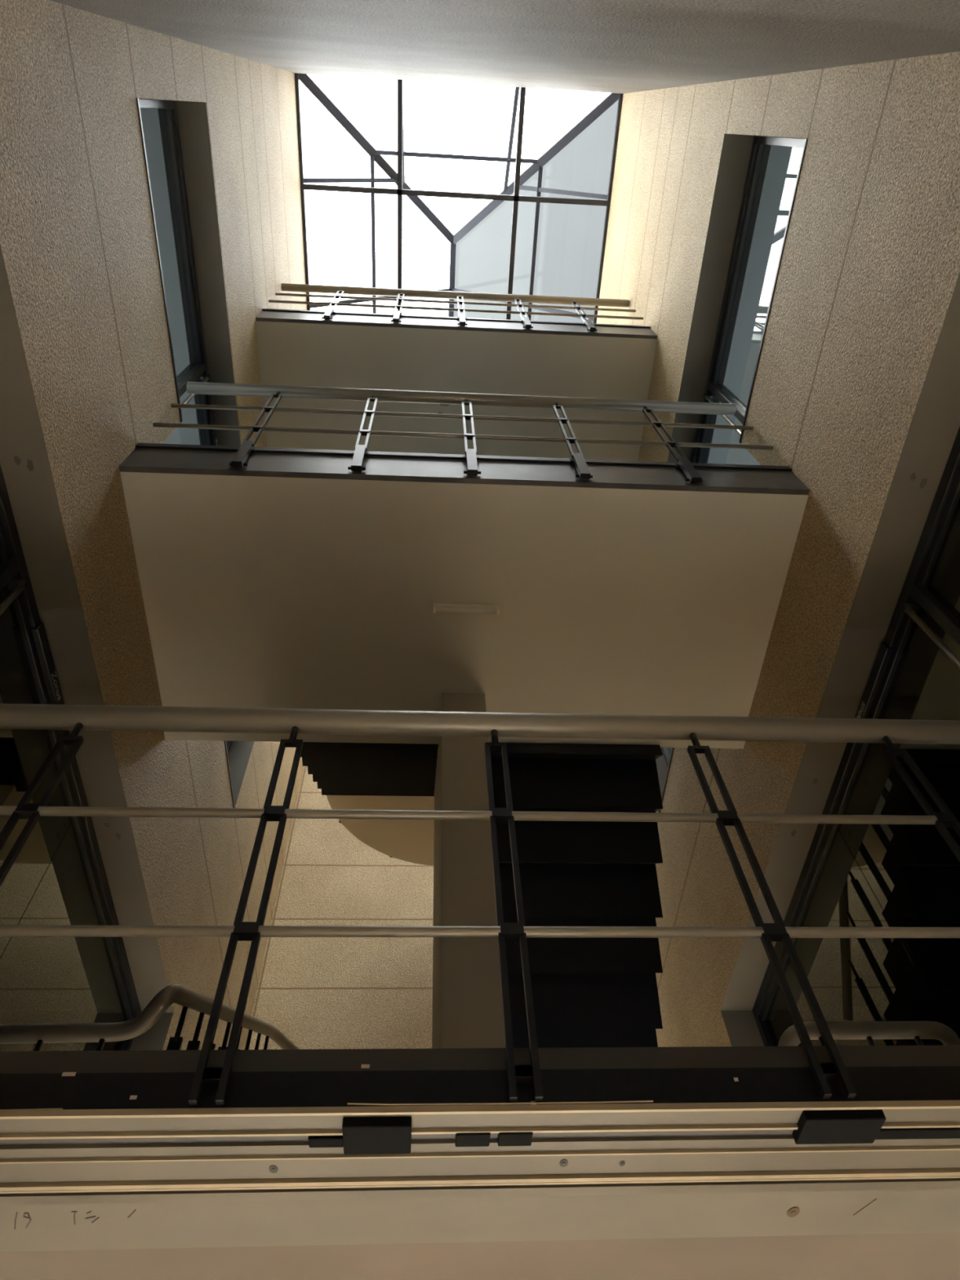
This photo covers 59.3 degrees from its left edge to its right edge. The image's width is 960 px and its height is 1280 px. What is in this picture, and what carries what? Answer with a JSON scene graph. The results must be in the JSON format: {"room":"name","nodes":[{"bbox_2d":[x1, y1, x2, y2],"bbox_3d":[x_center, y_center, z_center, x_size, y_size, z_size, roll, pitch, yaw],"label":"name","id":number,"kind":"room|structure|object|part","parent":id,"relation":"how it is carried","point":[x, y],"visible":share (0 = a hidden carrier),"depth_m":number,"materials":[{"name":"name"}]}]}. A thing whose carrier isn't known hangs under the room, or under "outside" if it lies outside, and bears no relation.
{"room":"stairwell","nodes":[
{"label":"stairwell","id":0,"kind":"room"},
{"bbox_2d":[0,0,306,1050],"bbox_3d":[-1.943,2.143,2.929,0.280,19.070,8.145,1,-58,-3],"label":"wall","id":1,"kind":"structure","parent":0,"point":[86,371],"depth_m":4.38,"materials":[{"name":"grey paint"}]},
{"bbox_2d":[0,463,298,1051],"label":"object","id":2,"kind":"structure","parent":1,"relation":"in","point":[58,877],"depth_m":3.94,"materials":[{"name":"black metal"}]},
{"bbox_3d":[-1.925,0.265,2.813,0.028,1.950,0.028,1,-58,-3],"label":"pull handle","id":3,"kind":"part","parent":2,"relation":"part of","materials":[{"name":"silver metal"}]},
{"bbox_3d":[-2.024,0.907,3.042,0.006,2.270,1.420,1,-58,-3],"label":"door","id":4,"kind":"part","parent":2,"relation":"part of","materials":[{"name":"clear glass"}]},
{"bbox_3d":[-2.119,2.026,4.232,0.006,1.420,1.740,1,-58,-3],"label":"glass pane","id":5,"kind":"part","parent":2,"relation":"part of","materials":[{"name":"clear glass"}]},
{"bbox_3d":[-1.118,2.767,4.346,0.898,2.554,3.734,-15,-59,6],"label":"stair railing","id":6,"kind":"part","parent":2,"relation":"part of","materials":[{"name":"grey metal"}]},
{"bbox_2d":[138,97,232,754],"bbox_3d":[-2.143,-0.895,5.958,0.143,2.330,4.950,1,-58,-3],"label":"window","id":7,"kind":"structure","parent":1,"relation":"in","point":[197,371],"depth_m":6.05,"materials":[{"name":"black"}]},
{"bbox_3d":[-2.059,-1.533,5.713,0.028,1.880,0.028,1,-58,-3],"label":"pull handle","id":8,"kind":"part","parent":7,"relation":"part of","materials":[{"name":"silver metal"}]},
{"bbox_2d":[136,97,235,808],"bbox_3d":[-2.000,-0.706,5.665,0.206,0.022,4.950,1,-58,-3],"label":"trim","id":9,"kind":"structure","parent":1,"relation":"attached to","point":[137,99],"depth_m":4.82,"materials":[{"name":"grey metal"}]},
{"bbox_2d":[140,108,199,444],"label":"window","id":10,"kind":"structure","parent":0,"point":[149,117],"depth_m":6.36,"materials":[{"name":"grey glass"}]},
{"bbox_2d":[244,765,433,1049],"bbox_3d":[-0.227,5.520,5.103,4.122,19.070,0.300,1,-58,-3],"label":"wall","id":11,"kind":"structure","parent":0,"point":[320,993],"depth_m":8.53,"materials":[{"name":"beige stone"}]},
{"bbox_2d":[294,73,622,323],"bbox_3d":[-0.434,-3.265,11.834,3.659,1.699,7.743,1,-58,-3],"label":"skylight","id":12,"kind":"object","parent":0,"point":[544,233],"visible":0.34,"depth_m":10.29,"materials":[{"name":"glass"}]},
{"bbox_3d":[0.480,-3.259,11.914,1.786,1.636,7.645,1,-58,-3],"label":"glass pane","id":13,"kind":"part","parent":12,"relation":"part of","materials":[{"name":"clear glass"}]},
{"bbox_2d":[431,693,505,1048],"bbox_3d":[-0.019,3.255,2.607,0.260,17.200,2.410,1,-58,-3],"label":"wall","id":14,"kind":"structure","parent":0,"point":[468,1006],"depth_m":3.81,"materials":[{"name":"beige paint"}]},
{"bbox_2d":[326,795,434,866],"bbox_3d":[-0.319,1.766,8.411,2.380,0.210,1.160,1,-58,-3],"label":"stair landing","id":15,"kind":"structure","parent":14,"relation":"attached to","point":[412,841],"depth_m":8.31,"materials":[{"name":"beige paint"}]},
{"bbox_2d":[255,308,657,460],"bbox_3d":[-0.230,-2.136,8.050,3.562,0.400,1.718,1,-58,-3],"label":"bridge","id":16,"kind":"object","parent":14,"relation":"attached to","point":[296,348],"visible":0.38,"depth_m":7.71,"materials":[{"name":"beige paint"}]},
{"bbox_2d":[268,283,643,332],"bbox_3d":[-0.208,-3.174,8.066,3.542,1.397,0.074,1,-58,-3],"label":"bridge railing","id":17,"kind":"object","parent":16,"relation":"attached to","point":[336,290],"visible":1,"depth_m":8.47,"materials":[{"name":"beige metal"}]},
{"bbox_3d":[-1.377,-3.259,8.090,0.062,1.040,0.027,1,-58,-3],"label":"post","id":18,"kind":"part","parent":17,"relation":"part of","materials":[{"name":"white metal"}]},
{"bbox_3d":[-0.774,-3.245,8.126,0.062,1.040,0.027,1,-58,-3],"label":"post","id":19,"kind":"part","parent":17,"relation":"part of","materials":[{"name":"grey metal"}]},
{"bbox_3d":[-0.234,-3.522,8.627,3.542,0.074,0.074,1,-58,-3],"label":"handrail","id":20,"kind":"part","parent":17,"relation":"part of","materials":[{"name":"brown wood"}]},
{"bbox_3d":[-0.218,-3.317,8.296,3.542,0.024,0.024,1,-58,-3],"label":"rail","id":21,"kind":"part","parent":17,"relation":"part of","materials":[{"name":"beige metal"}]},
{"bbox_3d":[-0.204,-3.122,7.982,3.542,0.024,0.024,1,-58,-3],"label":"rail","id":22,"kind":"part","parent":17,"relation":"part of","materials":[{"name":"beige metal"}]},
{"bbox_3d":[-0.185,-3.232,8.162,0.062,1.040,0.027,1,-58,-3],"label":"post","id":23,"kind":"part","parent":17,"relation":"part of","materials":[{"name":"grey metal"}]},
{"bbox_3d":[0.399,-3.218,8.197,0.062,1.040,0.027,1,-58,-3],"label":"post","id":24,"kind":"part","parent":17,"relation":"part of","materials":[{"name":"grey metal"}]},
{"bbox_3d":[0.978,-3.205,8.232,0.062,1.040,0.027,1,-58,-3],"label":"post","id":25,"kind":"part","parent":17,"relation":"part of","materials":[{"name":"grey metal"}]},
{"bbox_2d":[119,442,809,748],"bbox_3d":[-0.085,-0.184,4.904,3.562,0.370,1.718,1,-58,-3],"label":"bridge","id":26,"kind":"object","parent":14,"relation":"attached to","point":[289,578],"visible":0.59,"depth_m":4.66,"materials":[{"name":"beige paint"}]},
{"bbox_2d":[300,742,438,796],"bbox_3d":[-0.870,0.880,6.771,1.042,1.980,2.130,1,-58,-3],"label":"flight","id":27,"kind":"object","parent":26,"relation":"on","point":[362,769],"visible":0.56,"depth_m":6.87,"materials":[{"name":"black stone"}]},
{"bbox_2d":[152,381,773,483],"bbox_3d":[-0.062,-1.222,4.920,3.542,1.367,0.074,1,-58,-3],"label":"bridge railing","id":28,"kind":"object","parent":26,"relation":"attached to","point":[279,392],"visible":1,"depth_m":5.18,"materials":[{"name":"beige metal"}]},
{"bbox_3d":[-1.261,-1.308,4.942,0.062,1.010,0.027,1,-58,-3],"label":"post","id":29,"kind":"part","parent":28,"relation":"part of","materials":[{"name":"grey metal"}]},
{"bbox_3d":[-0.663,-1.294,4.978,0.062,1.010,0.027,1,-58,-3],"label":"post","id":30,"kind":"part","parent":28,"relation":"part of","materials":[{"name":"grey metal"}]},
{"bbox_3d":[-0.087,-1.563,5.468,3.542,0.074,0.074,1,-58,-3],"label":"handrail","id":31,"kind":"part","parent":28,"relation":"part of","materials":[{"name":"beige metal"}]},
{"bbox_3d":[-0.072,-1.357,5.137,3.542,0.024,0.024,1,-58,-3],"label":"rail","id":32,"kind":"part","parent":28,"relation":"part of","materials":[{"name":"beige metal"}]},
{"bbox_3d":[-0.057,-1.162,4.823,3.542,0.024,0.024,1,-58,-3],"label":"rail","id":33,"kind":"part","parent":28,"relation":"part of","materials":[{"name":"beige metal"}]},
{"bbox_3d":[-0.069,-1.281,5.014,0.062,1.010,0.027,1,-58,-3],"label":"post","id":34,"kind":"part","parent":28,"relation":"part of","materials":[{"name":"grey metal"}]},
{"bbox_3d":[0.515,-1.268,5.049,0.062,1.010,0.027,1,-58,-3],"label":"post","id":35,"kind":"part","parent":28,"relation":"part of","materials":[{"name":"grey metal"}]},
{"bbox_3d":[1.099,-1.254,5.085,0.062,1.010,0.027,1,-58,-3],"label":"post","id":36,"kind":"part","parent":28,"relation":"part of","materials":[{"name":"grey metal"}]},
{"bbox_2d":[433,603,499,614],"bbox_3d":[-0.076,-0.173,4.723,0.370,0.050,0.040,1,-58,-3],"label":"lamp","id":37,"kind":"object","parent":26,"relation":"attached to","point":[447,607],"visible":1,"depth_m":4.71,"materials":[{"name":"beige plastic"}]},
{"bbox_2d":[490,742,662,1048],"bbox_3d":[0.538,1.875,5.249,1.106,2.003,2.120,1,-58,-3],"label":"flight","id":38,"kind":"object","parent":26,"relation":"on","point":[587,992],"visible":0.41,"depth_m":5.16,"materials":[{"name":"black stone"}]},
{"bbox_2d":[0,1044,959,1279],"bbox_3d":[0.047,1.586,2.061,3.562,0.174,1.708,1,-58,-3],"label":"bridge","id":39,"kind":"object","parent":14,"relation":"attached to","point":[291,1077],"visible":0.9,"depth_m":1.68,"materials":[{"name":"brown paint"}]},
{"bbox_2d":[0,1100,959,1251],"bbox_3d":[0.080,1.092,1.701,3.558,0.024,0.538,1,-58,-3],"label":"track","id":40,"kind":"object","parent":39,"relation":"attached to","point":[71,1180],"visible":1,"depth_m":1.68,"materials":[{"name":"metal"}]},
{"bbox_3d":[0.083,1.035,1.674,3.558,0.006,0.085,1,-58,-3],"label":"fixing plate","id":41,"kind":"part","parent":40,"relation":"part of","materials":[{"name":"metal"}]},
{"bbox_3d":[0.071,1.230,1.796,3.558,0.003,0.201,1,-58,-3],"label":"plate","id":42,"kind":"part","parent":40,"relation":"part of","materials":[{"name":"beige metal"}]},
{"bbox_2d":[0,703,959,1105],"bbox_3d":[0.070,0.545,2.071,3.542,1.177,0.074,1,-58,-3],"label":"bridge railing","id":43,"kind":"object","parent":39,"relation":"attached to","point":[76,718],"visible":1,"depth_m":2.20,"materials":[{"name":"beige metal"}]},
{"bbox_3d":[-1.133,0.535,1.969,0.062,1.110,0.027,1,-58,-3],"label":"post","id":44,"kind":"part","parent":43,"relation":"part of","materials":[{"name":"black metal"}]},
{"bbox_3d":[-0.520,0.549,2.006,0.062,1.110,0.027,1,-58,-3],"label":"post","id":45,"kind":"part","parent":43,"relation":"part of","materials":[{"name":"black metal"}]},
{"bbox_3d":[-0.232,0.453,2.190,2.948,0.024,0.024,1,-58,-3],"label":"rail","id":46,"kind":"part","parent":43,"relation":"part of","materials":[{"name":"beige metal"}]},
{"bbox_3d":[0.079,0.655,1.894,3.542,0.024,0.024,1,-58,-3],"label":"rail","id":47,"kind":"part","parent":43,"relation":"part of","materials":[{"name":"beige metal"}]},
{"bbox_3d":[0.049,0.255,2.539,3.542,0.074,0.074,1,-58,-3],"label":"handrail","id":48,"kind":"part","parent":43,"relation":"part of","materials":[{"name":"beige metal"}]},
{"bbox_3d":[0.064,0.562,2.042,0.062,1.110,0.027,1,-58,-3],"label":"post","id":49,"kind":"part","parent":43,"relation":"part of","materials":[{"name":"black metal"}]},
{"bbox_3d":[0.663,0.576,2.078,0.062,1.110,0.027,1,-58,-3],"label":"post","id":50,"kind":"part","parent":43,"relation":"part of","materials":[{"name":"black metal"}]},
{"bbox_3d":[1.262,0.590,2.114,0.062,1.110,0.027,1,-58,-3],"label":"post","id":51,"kind":"part","parent":43,"relation":"part of","materials":[{"name":"black metal"}]},
{"bbox_2d":[49,0,959,93],"bbox_3d":[0.175,-1.146,0.987,4.122,19.070,0.300,1,-58,-3],"label":"ceiling","id":52,"kind":"structure","parent":0,"point":[622,46],"depth_m":3.58,"materials":[{"name":"white paint"}]},
{"bbox_2d":[707,145,803,465],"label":"window","id":53,"kind":"structure","parent":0,"point":[784,162],"depth_m":6.63,"materials":[{"name":"grey glass"}]},
{"bbox_2d":[595,51,959,1047],"bbox_3d":[1.891,2.231,3.161,0.280,19.070,8.145,1,-58,-3],"label":"wall","id":54,"kind":"structure","parent":0,"point":[855,391],"depth_m":4.56,"materials":[{"name":"grey paint"}]},
{"bbox_2d":[660,135,804,767],"bbox_3d":[1.875,-0.817,6.222,0.143,2.380,4.950,1,-58,-3],"label":"window","id":55,"kind":"structure","parent":54,"relation":"in","point":[716,392],"depth_m":6.34,"materials":[{"name":"black"}]},
{"bbox_3d":[1.851,-1.457,5.971,0.028,1.930,0.028,1,-58,-3],"label":"pull handle","id":56,"kind":"part","parent":55,"relation":"part of","materials":[{"name":"silver metal"}]},
{"bbox_2d":[657,138,807,813],"bbox_3d":[1.747,-0.620,5.892,0.206,0.022,4.950,1,-58,-3],"label":"trim","id":57,"kind":"structure","parent":54,"relation":"attached to","point":[806,140],"depth_m":5.03,"materials":[{"name":"grey metal"}]},
{"bbox_2d":[751,426,959,1046],"bbox_3d":[1.661,0.987,3.280,0.844,2.400,4.950,1,-58,-3],"label":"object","id":58,"kind":"structure","parent":54,"relation":"in","point":[852,875],"depth_m":3.97,"materials":[{"name":"black metal"}]},
{"bbox_3d":[1.928,2.118,4.477,0.006,1.420,1.740,1,-58,-3],"label":"glass pane","id":59,"kind":"part","parent":58,"relation":"part of","materials":[{"name":"clear glass"}]},
{"bbox_3d":[1.620,2.070,3.163,0.798,1.064,0.560,1,-58,-3],"label":"stair railing","id":60,"kind":"part","parent":58,"relation":"part of","materials":[{"name":"grey metal"}]},
{"bbox_3d":[2.028,0.999,3.287,0.006,2.270,1.420,1,-58,-3],"label":"door","id":61,"kind":"part","parent":58,"relation":"part of","materials":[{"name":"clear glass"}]},
{"bbox_3d":[1.987,0.354,3.050,0.028,1.950,0.028,1,-58,-3],"label":"pull handle","id":62,"kind":"part","parent":58,"relation":"part of","materials":[{"name":"silver metal"}]},
{"bbox_3d":[2.091,-0.580,2.811,0.006,1.420,1.690,1,-58,-3],"label":"glass pane","id":63,"kind":"part","parent":58,"relation":"part of","materials":[{"name":"clear glass"}]}
]}

